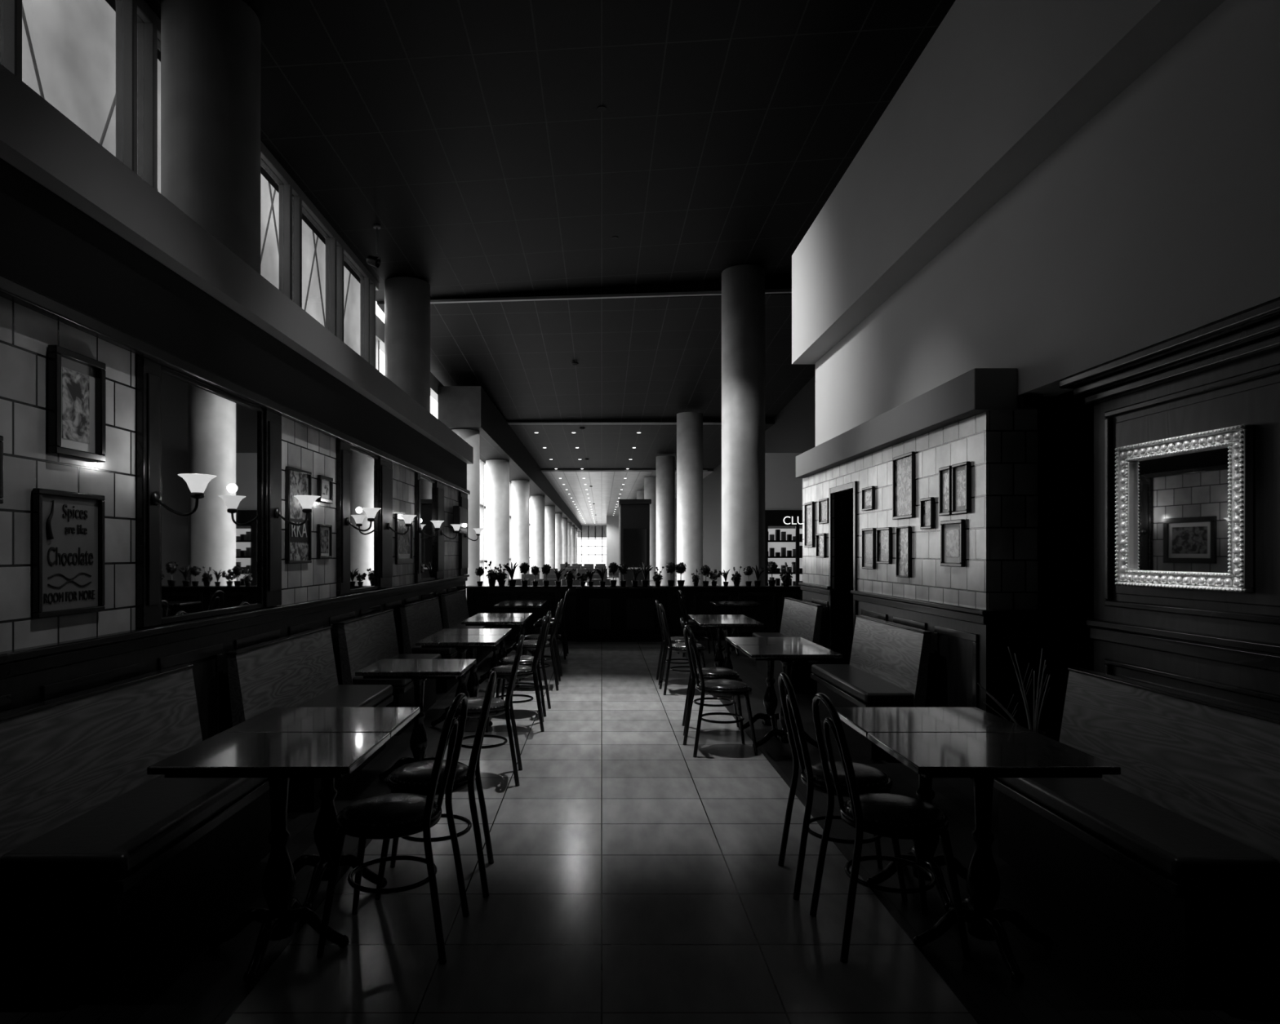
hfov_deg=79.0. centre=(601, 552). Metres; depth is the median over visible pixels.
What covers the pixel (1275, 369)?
molding
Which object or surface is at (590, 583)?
potted plant
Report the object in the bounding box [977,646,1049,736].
plant
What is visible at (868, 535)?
framed picture
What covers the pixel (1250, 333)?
crown molding
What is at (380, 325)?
window
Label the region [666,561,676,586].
potted plant
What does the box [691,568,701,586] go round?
potted plant
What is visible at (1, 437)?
framed picture
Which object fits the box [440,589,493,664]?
bench
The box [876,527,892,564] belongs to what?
framed picture
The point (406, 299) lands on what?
round column
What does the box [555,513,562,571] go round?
round column
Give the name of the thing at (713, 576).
potted plant
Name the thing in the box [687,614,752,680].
pedestal table
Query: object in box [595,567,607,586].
potted plant
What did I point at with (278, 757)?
pedestal table
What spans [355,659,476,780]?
pedestal table
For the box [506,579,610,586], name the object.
seats
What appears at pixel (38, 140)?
cornice
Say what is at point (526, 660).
dining chair
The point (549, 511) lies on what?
round column
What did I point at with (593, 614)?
wall
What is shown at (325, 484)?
framed picture
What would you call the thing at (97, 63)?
window
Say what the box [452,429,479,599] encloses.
round column
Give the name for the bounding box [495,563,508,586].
potted plant
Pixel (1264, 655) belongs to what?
chair rail
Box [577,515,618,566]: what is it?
wall
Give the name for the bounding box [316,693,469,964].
dining chair
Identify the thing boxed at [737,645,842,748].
pedestal table
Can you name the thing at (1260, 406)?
wall panel
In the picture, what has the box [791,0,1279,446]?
wall
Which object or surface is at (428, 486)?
wall mirror
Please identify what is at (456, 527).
wall sconce
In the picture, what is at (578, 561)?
ground
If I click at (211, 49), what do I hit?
round column
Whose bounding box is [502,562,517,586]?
potted plant
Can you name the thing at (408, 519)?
wall sconce
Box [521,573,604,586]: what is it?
seats
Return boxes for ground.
[484,560,606,586]
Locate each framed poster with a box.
[32,488,104,618]
[285,466,311,564]
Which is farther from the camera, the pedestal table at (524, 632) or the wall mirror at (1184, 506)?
the pedestal table at (524, 632)
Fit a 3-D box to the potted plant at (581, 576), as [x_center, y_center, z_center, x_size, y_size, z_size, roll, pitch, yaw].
[-0.306,0.437,12.749,0.216,0.244,0.232,0,0,-7]
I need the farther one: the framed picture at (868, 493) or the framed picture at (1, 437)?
the framed picture at (868, 493)
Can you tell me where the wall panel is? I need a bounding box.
[1115,382,1279,607]
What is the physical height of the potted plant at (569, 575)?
0.400 m
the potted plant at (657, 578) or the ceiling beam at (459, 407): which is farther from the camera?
the ceiling beam at (459, 407)
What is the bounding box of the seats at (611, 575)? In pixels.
[566,566,618,580]
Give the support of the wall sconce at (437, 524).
attached to the wall at (49, 246)
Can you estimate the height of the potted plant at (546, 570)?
0.378 m
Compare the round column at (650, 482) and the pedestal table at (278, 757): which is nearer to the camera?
the pedestal table at (278, 757)
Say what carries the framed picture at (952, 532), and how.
attached to the wall at (1002, 571)
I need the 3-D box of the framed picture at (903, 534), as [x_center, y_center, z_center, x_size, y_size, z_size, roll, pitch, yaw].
[2.365,-0.001,6.074,0.025,0.396,0.251,0,0,0]
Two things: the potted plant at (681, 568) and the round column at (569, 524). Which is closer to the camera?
the potted plant at (681, 568)
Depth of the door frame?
7.54 m
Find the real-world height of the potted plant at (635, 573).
0.344 m
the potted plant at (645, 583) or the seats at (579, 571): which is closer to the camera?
the potted plant at (645, 583)
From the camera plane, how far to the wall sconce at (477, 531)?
11.87 m
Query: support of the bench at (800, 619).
on the floor
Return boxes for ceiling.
[144,0,955,526]
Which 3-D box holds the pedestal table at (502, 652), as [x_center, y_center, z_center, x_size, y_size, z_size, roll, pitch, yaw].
[-1.131,1.085,8.841,0.640,0.731,0.561,0,0,0]
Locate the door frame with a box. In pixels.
[828,481,857,664]
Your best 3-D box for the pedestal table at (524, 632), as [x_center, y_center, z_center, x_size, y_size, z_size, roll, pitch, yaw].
[-1.131,1.085,11.257,0.640,0.731,0.561,0,0,0]
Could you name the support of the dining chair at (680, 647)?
on the floor
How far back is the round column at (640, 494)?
46.87 m
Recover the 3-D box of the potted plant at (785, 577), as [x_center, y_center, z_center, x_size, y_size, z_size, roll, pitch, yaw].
[3.034,0.354,12.742,0.236,0.410,0.219,0,0,-21]
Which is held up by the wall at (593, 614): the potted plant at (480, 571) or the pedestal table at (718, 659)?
the potted plant at (480, 571)
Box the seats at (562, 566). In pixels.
[560,564,605,570]
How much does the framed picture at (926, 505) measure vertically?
0.224 m
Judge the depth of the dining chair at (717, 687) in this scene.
5.56 m
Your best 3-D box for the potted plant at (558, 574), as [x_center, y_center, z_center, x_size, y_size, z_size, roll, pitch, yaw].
[-0.722,0.403,12.767,0.159,0.312,0.246,0,0,-43]
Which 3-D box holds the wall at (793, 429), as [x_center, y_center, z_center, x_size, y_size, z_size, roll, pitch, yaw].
[5.350,-1.900,54.500,0.300,6.700,115.000,0,0,0]
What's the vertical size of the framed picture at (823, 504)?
0.261 m
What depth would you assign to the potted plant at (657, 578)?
12.72 m
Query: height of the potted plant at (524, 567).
0.402 m
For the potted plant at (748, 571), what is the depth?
12.73 m
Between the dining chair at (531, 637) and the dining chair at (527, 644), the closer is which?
the dining chair at (527, 644)
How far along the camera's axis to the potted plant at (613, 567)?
12.71 m
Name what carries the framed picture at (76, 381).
attached to the wall at (49, 246)
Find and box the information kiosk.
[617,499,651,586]
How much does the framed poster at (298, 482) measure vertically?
0.660 m
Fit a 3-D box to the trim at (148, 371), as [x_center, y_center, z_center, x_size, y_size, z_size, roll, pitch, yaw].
[-2.118,-0.278,7.880,0.045,1.255,8.634,0,0,0]
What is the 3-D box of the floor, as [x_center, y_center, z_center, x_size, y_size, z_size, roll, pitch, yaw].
[0.900,1.500,54.500,10.200,0.100,115.000,0,0,0]
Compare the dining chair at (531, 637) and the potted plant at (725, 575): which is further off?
the potted plant at (725, 575)
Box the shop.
[764,453,802,586]
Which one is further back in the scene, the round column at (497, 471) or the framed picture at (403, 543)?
the round column at (497, 471)
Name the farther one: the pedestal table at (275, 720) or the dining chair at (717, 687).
the dining chair at (717, 687)
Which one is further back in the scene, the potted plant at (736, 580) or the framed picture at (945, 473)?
the potted plant at (736, 580)
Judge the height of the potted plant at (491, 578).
0.432 m
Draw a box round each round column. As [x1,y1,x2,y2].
[160,0,260,274]
[384,276,430,412]
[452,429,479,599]
[485,459,509,586]
[511,480,529,579]
[530,495,544,579]
[544,506,555,568]
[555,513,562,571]
[562,518,567,564]
[567,522,572,566]
[571,525,574,565]
[574,528,577,564]
[636,490,644,499]
[644,476,656,581]
[656,456,675,586]
[676,412,702,586]
[721,264,764,586]
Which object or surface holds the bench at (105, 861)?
on the floor
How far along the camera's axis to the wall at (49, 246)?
3.47 m
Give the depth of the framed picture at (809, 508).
8.84 m
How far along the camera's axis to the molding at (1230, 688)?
3.52 m
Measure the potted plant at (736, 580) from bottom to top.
0.333 m
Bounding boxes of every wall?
[0,158,466,741]
[466,586,802,642]
[675,374,815,585]
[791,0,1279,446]
[802,348,1279,742]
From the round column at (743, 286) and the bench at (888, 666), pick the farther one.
the round column at (743, 286)
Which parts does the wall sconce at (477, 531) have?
arm, lamp shade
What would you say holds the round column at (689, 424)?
on the floor
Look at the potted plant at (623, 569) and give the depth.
12.70 m
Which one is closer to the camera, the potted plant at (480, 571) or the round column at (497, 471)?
the potted plant at (480, 571)
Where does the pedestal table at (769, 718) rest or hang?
on the floor
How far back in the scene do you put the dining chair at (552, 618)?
11.06 m
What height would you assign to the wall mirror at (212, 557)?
1.255 m
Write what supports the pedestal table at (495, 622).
on the floor
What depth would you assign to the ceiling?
9.34 m
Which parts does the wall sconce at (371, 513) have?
arm, lamp shade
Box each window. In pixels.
[0,0,378,368]
[375,314,530,586]
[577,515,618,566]
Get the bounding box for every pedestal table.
[146,733,390,984]
[221,707,419,910]
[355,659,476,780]
[415,635,504,726]
[431,628,511,711]
[461,617,528,688]
[471,613,533,679]
[493,603,544,655]
[499,600,546,651]
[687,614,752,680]
[693,619,764,692]
[710,601,761,656]
[725,637,819,737]
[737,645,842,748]
[835,707,1035,911]
[867,733,1120,984]
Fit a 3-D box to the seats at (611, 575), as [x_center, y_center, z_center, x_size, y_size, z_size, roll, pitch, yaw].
[-0.350,1.025,33.005,2.300,0.850,0.510,0,0,0]
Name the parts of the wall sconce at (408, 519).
arm, lamp shade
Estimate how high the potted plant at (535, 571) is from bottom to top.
0.343 m
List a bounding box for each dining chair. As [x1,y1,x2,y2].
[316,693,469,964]
[374,671,496,900]
[446,635,524,786]
[484,616,546,733]
[495,611,551,716]
[514,601,560,691]
[519,598,563,681]
[531,591,568,659]
[537,589,569,653]
[655,600,700,685]
[658,603,706,695]
[677,590,715,657]
[680,617,741,736]
[683,625,757,757]
[777,672,907,902]
[809,693,970,964]
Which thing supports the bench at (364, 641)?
on the floor
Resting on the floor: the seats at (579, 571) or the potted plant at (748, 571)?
the seats at (579, 571)
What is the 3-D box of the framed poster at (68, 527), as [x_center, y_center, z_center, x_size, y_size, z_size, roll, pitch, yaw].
[-2.127,0.005,3.105,0.029,0.490,0.390,0,0,0]
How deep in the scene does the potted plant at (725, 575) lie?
12.72 m
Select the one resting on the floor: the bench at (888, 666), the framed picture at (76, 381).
the bench at (888, 666)
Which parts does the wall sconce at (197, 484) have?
arm, lamp shade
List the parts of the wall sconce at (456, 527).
arm, lamp shade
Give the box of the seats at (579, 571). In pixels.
[550,568,607,582]
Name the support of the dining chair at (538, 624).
on the floor
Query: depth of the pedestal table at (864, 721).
3.32 m
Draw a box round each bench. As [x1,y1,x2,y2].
[0,664,271,995]
[226,626,393,812]
[337,609,441,736]
[399,596,470,692]
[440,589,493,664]
[752,597,822,691]
[810,615,931,759]
[993,667,1279,999]
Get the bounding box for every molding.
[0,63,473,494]
[1059,297,1279,404]
[1104,363,1279,625]
[1104,658,1279,702]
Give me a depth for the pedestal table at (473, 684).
6.98 m
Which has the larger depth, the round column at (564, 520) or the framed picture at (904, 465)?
the round column at (564, 520)
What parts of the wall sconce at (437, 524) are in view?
arm, lamp shade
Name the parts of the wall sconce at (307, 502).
arm, lamp shade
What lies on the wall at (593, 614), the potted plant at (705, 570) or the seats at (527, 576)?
the potted plant at (705, 570)
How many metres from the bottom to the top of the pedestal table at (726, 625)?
0.731 m
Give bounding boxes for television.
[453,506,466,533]
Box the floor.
[0,562,1279,1023]
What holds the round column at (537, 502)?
on the floor
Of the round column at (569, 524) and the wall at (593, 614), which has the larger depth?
the round column at (569, 524)
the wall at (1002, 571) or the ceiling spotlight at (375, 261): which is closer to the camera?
the wall at (1002, 571)
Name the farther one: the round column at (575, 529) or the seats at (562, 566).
the round column at (575, 529)
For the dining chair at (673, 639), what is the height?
0.920 m
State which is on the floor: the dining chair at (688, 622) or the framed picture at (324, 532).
the dining chair at (688, 622)
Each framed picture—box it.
[0,435,3,503]
[48,345,105,462]
[316,524,332,559]
[317,475,333,503]
[395,513,413,564]
[804,502,814,547]
[816,533,826,558]
[818,497,828,524]
[862,486,875,511]
[862,528,875,569]
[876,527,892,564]
[892,451,915,519]
[896,526,911,577]
[920,497,933,529]
[938,466,952,515]
[940,519,964,567]
[951,461,970,515]
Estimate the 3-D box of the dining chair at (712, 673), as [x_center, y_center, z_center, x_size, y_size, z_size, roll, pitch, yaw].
[0.884,0.992,6.283,0.494,0.920,0.386,0,0,5]
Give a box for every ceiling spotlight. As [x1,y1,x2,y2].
[366,224,381,268]
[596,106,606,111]
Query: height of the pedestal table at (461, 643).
0.731 m
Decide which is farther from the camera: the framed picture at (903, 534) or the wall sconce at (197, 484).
the framed picture at (903, 534)
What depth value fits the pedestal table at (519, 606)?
10.65 m
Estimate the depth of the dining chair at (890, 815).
2.82 m
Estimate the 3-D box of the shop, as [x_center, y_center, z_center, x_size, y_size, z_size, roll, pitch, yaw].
[4.440,-0.425,18.964,1.480,3.750,2.072,0,0,0]
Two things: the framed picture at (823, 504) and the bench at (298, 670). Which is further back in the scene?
the framed picture at (823, 504)
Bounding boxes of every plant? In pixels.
[475,566,484,586]
[484,560,498,586]
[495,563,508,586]
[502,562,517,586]
[519,562,529,586]
[530,565,540,586]
[541,564,551,586]
[552,567,564,586]
[562,562,576,586]
[577,571,588,586]
[585,568,595,586]
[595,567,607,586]
[607,562,618,586]
[617,563,628,586]
[629,566,641,586]
[639,563,653,586]
[652,566,664,586]
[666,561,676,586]
[675,562,686,586]
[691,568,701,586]
[700,565,711,586]
[706,569,722,586]
[721,569,729,586]
[730,566,742,586]
[743,566,753,586]
[751,565,764,586]
[766,561,777,586]
[779,561,794,586]
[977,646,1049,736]
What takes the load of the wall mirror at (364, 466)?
attached to the wall at (49, 246)
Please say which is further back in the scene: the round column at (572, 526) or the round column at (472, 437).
the round column at (572, 526)
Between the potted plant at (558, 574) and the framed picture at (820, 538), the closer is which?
the framed picture at (820, 538)
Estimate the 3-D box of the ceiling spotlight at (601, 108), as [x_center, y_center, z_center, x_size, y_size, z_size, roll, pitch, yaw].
[0.000,-4.685,8.200,0.100,0.007,0.100,0,0,0]
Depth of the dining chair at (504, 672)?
6.28 m
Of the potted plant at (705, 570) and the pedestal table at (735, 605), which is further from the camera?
the potted plant at (705, 570)
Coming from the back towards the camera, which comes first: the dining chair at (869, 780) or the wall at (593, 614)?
the wall at (593, 614)
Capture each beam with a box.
[430,288,791,532]
[795,368,1044,478]
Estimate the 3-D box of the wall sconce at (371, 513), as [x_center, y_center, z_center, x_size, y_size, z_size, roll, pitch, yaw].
[-1.954,-0.264,6.375,0.282,0.192,0.164,0,0,0]
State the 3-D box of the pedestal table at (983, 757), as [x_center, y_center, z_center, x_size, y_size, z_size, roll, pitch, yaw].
[1.398,1.085,2.842,0.680,0.731,0.514,0,0,0]
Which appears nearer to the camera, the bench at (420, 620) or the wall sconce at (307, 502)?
the wall sconce at (307, 502)
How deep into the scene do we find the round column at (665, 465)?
30.08 m
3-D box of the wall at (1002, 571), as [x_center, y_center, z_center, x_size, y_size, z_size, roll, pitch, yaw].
[2.865,0.225,3.095,0.970,2.450,12.190,0,0,0]
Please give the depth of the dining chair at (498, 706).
4.84 m
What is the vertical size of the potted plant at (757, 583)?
0.350 m
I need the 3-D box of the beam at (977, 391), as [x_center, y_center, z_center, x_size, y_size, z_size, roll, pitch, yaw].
[2.485,-1.002,6.930,0.390,0.255,4.460,0,0,0]
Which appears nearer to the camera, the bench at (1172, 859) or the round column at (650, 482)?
the bench at (1172, 859)
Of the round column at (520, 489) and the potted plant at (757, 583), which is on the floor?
the round column at (520, 489)
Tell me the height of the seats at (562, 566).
0.850 m
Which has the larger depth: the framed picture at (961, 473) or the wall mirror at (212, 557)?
the framed picture at (961, 473)
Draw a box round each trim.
[0,574,469,734]
[136,355,467,628]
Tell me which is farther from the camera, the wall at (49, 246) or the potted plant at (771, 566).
the potted plant at (771, 566)
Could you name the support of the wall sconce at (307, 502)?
attached to the wall at (49, 246)
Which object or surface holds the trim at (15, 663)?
attached to the wall at (49, 246)
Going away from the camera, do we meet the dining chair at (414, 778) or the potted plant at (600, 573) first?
the dining chair at (414, 778)
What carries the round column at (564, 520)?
on the floor
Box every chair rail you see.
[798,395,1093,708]
[1086,618,1279,672]
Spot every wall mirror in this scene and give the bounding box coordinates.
[160,364,263,624]
[350,444,378,593]
[420,475,435,582]
[1114,424,1253,593]
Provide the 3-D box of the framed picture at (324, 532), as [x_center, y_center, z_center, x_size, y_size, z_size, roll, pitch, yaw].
[-2.124,-0.080,5.950,0.025,0.260,0.260,0,0,0]
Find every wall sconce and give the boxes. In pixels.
[151,473,216,516]
[274,495,320,525]
[345,507,381,531]
[386,515,416,534]
[419,520,444,537]
[440,524,462,539]
[464,528,482,541]

